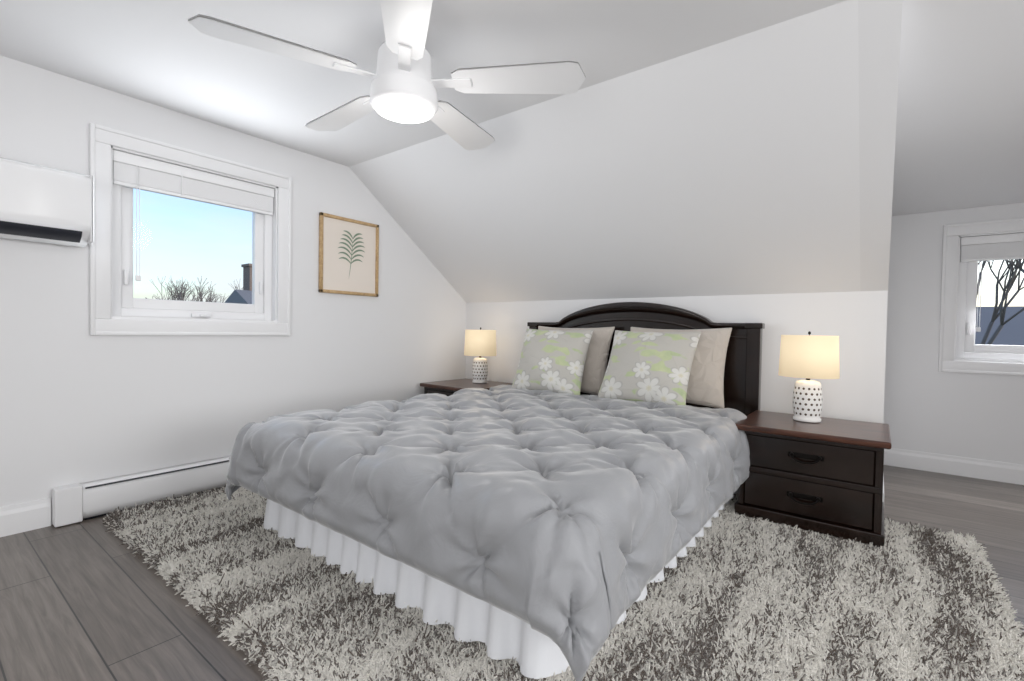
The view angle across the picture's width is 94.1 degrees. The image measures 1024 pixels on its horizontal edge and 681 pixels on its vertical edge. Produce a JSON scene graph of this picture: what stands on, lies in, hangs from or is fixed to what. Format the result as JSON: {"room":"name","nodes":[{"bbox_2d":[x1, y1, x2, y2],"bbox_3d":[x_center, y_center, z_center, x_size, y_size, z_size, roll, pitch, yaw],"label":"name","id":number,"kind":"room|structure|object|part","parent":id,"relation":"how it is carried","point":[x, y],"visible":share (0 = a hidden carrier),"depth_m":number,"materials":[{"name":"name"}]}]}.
{"room":"bedroom","nodes":[
{"label":"bedroom","id":0,"kind":"room"},
{"bbox_2d":[0,55,466,524],"bbox_3d":[-2.143,-0.250,2.324,0.120,2.230,5.720,2,2,37],"label":"wall","id":1,"kind":"structure","parent":0,"point":[79,403],"depth_m":2.60,"materials":[{"name":"white paint"}]},
{"bbox_2d":[0,498,50,536],"bbox_3d":[-2.968,0.810,1.183,0.014,0.130,2.652,2,2,37],"label":"baseboard","id":2,"kind":"structure","parent":1,"relation":"attached to","point":[24,517],"depth_m":2.16,"materials":[{"name":"white wood"}]},
{"bbox_2d":[0,157,93,246],"bbox_3d":[-2.239,-0.598,1.916,0.202,0.320,0.824,2,2,37],"label":"air conditioner","id":3,"kind":"object","parent":1,"relation":"attached to","point":[42,204],"visible":1,"depth_m":2.06,"materials":[{"name":"white plastic"}]},
{"bbox_2d":[52,456,228,526],"bbox_3d":[-1.659,0.773,2.837,0.072,0.175,1.560,2,2,37],"label":"heater","id":4,"kind":"object","parent":1,"relation":"attached to","point":[75,503],"visible":0.52,"depth_m":2.44,"materials":[{"name":"white metal"}]},
{"bbox_2d":[89,123,291,335],"bbox_3d":[-1.793,-0.543,2.747,0.144,1.026,0.996,2,2,37],"label":"window","id":5,"kind":"structure","parent":1,"relation":"in","point":[103,140],"depth_m":2.60,"materials":[{"name":"white wood"}]},
{"bbox_2d":[113,150,273,280],"bbox_3d":[-1.781,-0.639,2.737,0.050,0.650,0.808,2,2,37],"label":"window blind","id":6,"kind":"object","parent":5,"relation":"attached to","point":[136,172],"visible":0.92,"depth_m":2.65,"materials":[{"name":"white fabric"}]},
{"bbox_2d":[318,212,378,296],"bbox_3d":[-1.170,-0.605,3.453,0.025,0.545,0.480,2,2,37],"label":"picture frame","id":7,"kind":"object","parent":1,"relation":"attached to","point":[348,256],"visible":0.96,"depth_m":3.44,"materials":[{"name":"beige paper"}]},
{"bbox_2d":[0,0,846,166],"bbox_3d":[-0.095,-1.219,-0.126,6.300,0.120,4.340,2,2,37],"label":"ceiling","id":8,"kind":"structure","parent":0,"point":[165,54],"depth_m":1.97,"materials":[{"name":"white paint"}]},
{"bbox_2d":[188,0,585,150],"bbox_3d":[-0.441,-1.037,1.873,1.284,0.339,1.310,2,2,37],"label":"fan","id":9,"kind":"object","parent":8,"relation":"hanging from","point":[404,85],"visible":1,"depth_m":1.75,"materials":[{"name":"white plastic"}]},
{"bbox_2d":[0,465,1023,680],"bbox_3d":[0.660,0.992,0.951,6.300,0.100,6.940,2,2,37],"label":"floor","id":10,"kind":"structure","parent":0,"point":[88,600],"depth_m":1.67,"materials":[{"name":"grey wood"}]},
{"bbox_2d":[103,484,1023,680],"bbox_3d":[0.080,0.884,2.227,3.290,0.040,2.388,2,2,37],"label":"rug","id":11,"kind":"object","parent":10,"relation":"on","point":[732,596],"visible":0.44,"depth_m":1.56,"materials":[{"name":"grey carpet"}]},
{"bbox_2d":[420,378,512,395],"bbox_3d":[-0.353,0.588,3.985,0.624,0.460,0.560,2,2,37],"label":"nightstand","id":12,"kind":"object","parent":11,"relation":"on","point":[448,387],"visible":0.04,"depth_m":3.89,"materials":[{"name":"brown wood"}]},
{"bbox_2d":[464,327,495,383],"bbox_3d":[-0.268,0.123,4.027,0.272,0.468,0.272,2,2,37],"label":"lamp","id":13,"kind":"object","parent":12,"relation":"on","point":[480,343],"visible":1,"depth_m":3.93,"materials":[{"name":"fabric"}]},
{"bbox_3d":[-0.266,0.018,4.024,0.272,0.215,0.272,2,2,37],"label":"lamp shade","id":14,"kind":"part","parent":13,"relation":"part of","materials":[{"name":"beige fabric"}]},
{"bbox_2d":[225,302,764,680],"bbox_3d":[0.130,0.296,2.501,1.873,1.122,2.355,2,2,37],"label":"bed","id":15,"kind":"object","parent":11,"relation":"on","point":[564,498],"visible":1,"depth_m":1.66,"materials":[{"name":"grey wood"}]},
{"bbox_2d":[510,328,593,397],"bbox_3d":[0.280,0.145,3.395,0.580,0.520,0.206,2,-23,34],"label":"pillow","id":16,"kind":"object","parent":15,"relation":"on","point":[551,361],"depth_m":3.30,"materials":[{"name":"grey fabric"}]},
{"bbox_2d":[596,330,701,410],"bbox_3d":[0.833,0.160,2.949,0.600,0.520,0.204,2,-24,41],"label":"pillow","id":17,"kind":"object","parent":15,"relation":"on","point":[652,370],"depth_m":2.86,"materials":[{"name":"grey fabric"}]},
{"bbox_2d":[734,410,891,547],"bbox_3d":[1.520,0.652,2.428,0.624,0.460,0.560,2,2,37],"label":"nightstand","id":18,"kind":"object","parent":11,"relation":"on","point":[825,475],"visible":0.92,"depth_m":2.22,"materials":[{"name":"brown wood"}]},
{"bbox_2d":[778,331,839,422],"bbox_3d":[1.549,0.186,2.494,0.272,0.468,0.272,2,2,37],"label":"lamp","id":19,"kind":"object","parent":18,"relation":"on","point":[808,357],"visible":1,"depth_m":2.42,"materials":[{"name":"fabric"}]},
{"bbox_3d":[1.550,0.081,2.492,0.272,0.215,0.272,2,2,37],"label":"lamp shade","id":20,"kind":"part","parent":19,"relation":"part of","materials":[{"name":"beige fabric"}]},
{"bbox_2d":[349,0,859,302],"bbox_3d":[0.369,-0.825,3.127,3.095,1.030,1.380,2,2,37],"label":"ceiling","id":21,"kind":"structure","parent":0,"point":[729,167],"depth_m":2.59,"materials":[{"name":"white paint"}]},
{"bbox_2d":[465,291,859,420],"bbox_3d":[0.735,0.211,3.649,3.095,1.350,0.120,2,2,37],"label":"wall","id":22,"kind":"structure","parent":0,"point":[827,314],"depth_m":2.93,"materials":[{"name":"white paint"}]},
{"bbox_2d":[856,0,902,422],"bbox_3d":[2.005,-0.186,2.645,0.120,2.230,2.600,2,2,37],"label":"wall","id":23,"kind":"structure","parent":0,"point":[879,30],"depth_m":2.11,"materials":[{"name":"white paint"}]},
{"bbox_2d":[882,472,883,501],"bbox_3d":[2.383,0.861,3.073,0.014,0.130,1.233,2,2,37],"label":"baseboard","id":24,"kind":"structure","parent":23,"relation":"attached to","point":[883,488],"depth_m":2.66,"materials":[{"name":"white wood"}]},
{"bbox_2d":[884,203,1023,464],"bbox_3d":[4.029,-0.057,2.655,3.085,2.040,0.120,2,2,37],"label":"wall","id":25,"kind":"structure","parent":0,"point":[929,407],"depth_m":3.38,"materials":[{"name":"white paint"}]},
{"bbox_2d":[884,448,1023,484],"bbox_3d":[3.924,0.896,2.659,2.965,0.130,0.014,2,2,37],"label":"baseboard","id":26,"kind":"structure","parent":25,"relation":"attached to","point":[1012,473],"depth_m":3.30,"materials":[{"name":"white wood"}]},
{"bbox_2d":[938,218,1023,375],"bbox_3d":[3.456,-0.281,3.078,1.036,1.026,0.144,2,2,37],"label":"window","id":27,"kind":"structure","parent":25,"relation":"in","point":[952,233],"depth_m":3.30,"materials":[{"name":"white wood"}]},
{"bbox_2d":[960,233,1023,331],"bbox_3d":[3.450,-0.377,3.066,0.848,0.650,0.050,2,2,37],"label":"window blind","id":28,"kind":"object","parent":27,"relation":"attached to","point":[994,247],"visible":0.98,"depth_m":3.22,"materials":[{"name":"white fabric"}]},
{"bbox_2d":[892,0,1023,215],"bbox_3d":[3.291,-1.058,1.651,3.085,0.403,2.600,2,2,37],"label":"ceiling","id":29,"kind":"structure","parent":0,"point":[959,142],"depth_m":2.18,"materials":[{"name":"white paint"}]},
{"label":"outside","id":30,"kind":"structure","parent":0,"visible":0},
{"bbox_3d":[1.137,3.592,18.067,140.000,0.200,150.000,2,2,37],"label":"ground","id":31,"kind":"structure","parent":30,"visible":0},
{"bbox_2d":[146,259,1023,344],"bbox_3d":[6.537,-1.744,25.577,48.623,10.363,32.958,2,2,37],"label":"scenery","id":32,"kind":"object","parent":31,"relation":"on","point":[1001,330],"depth_m":20.57,"materials":[{"name":"grey"}]}
]}

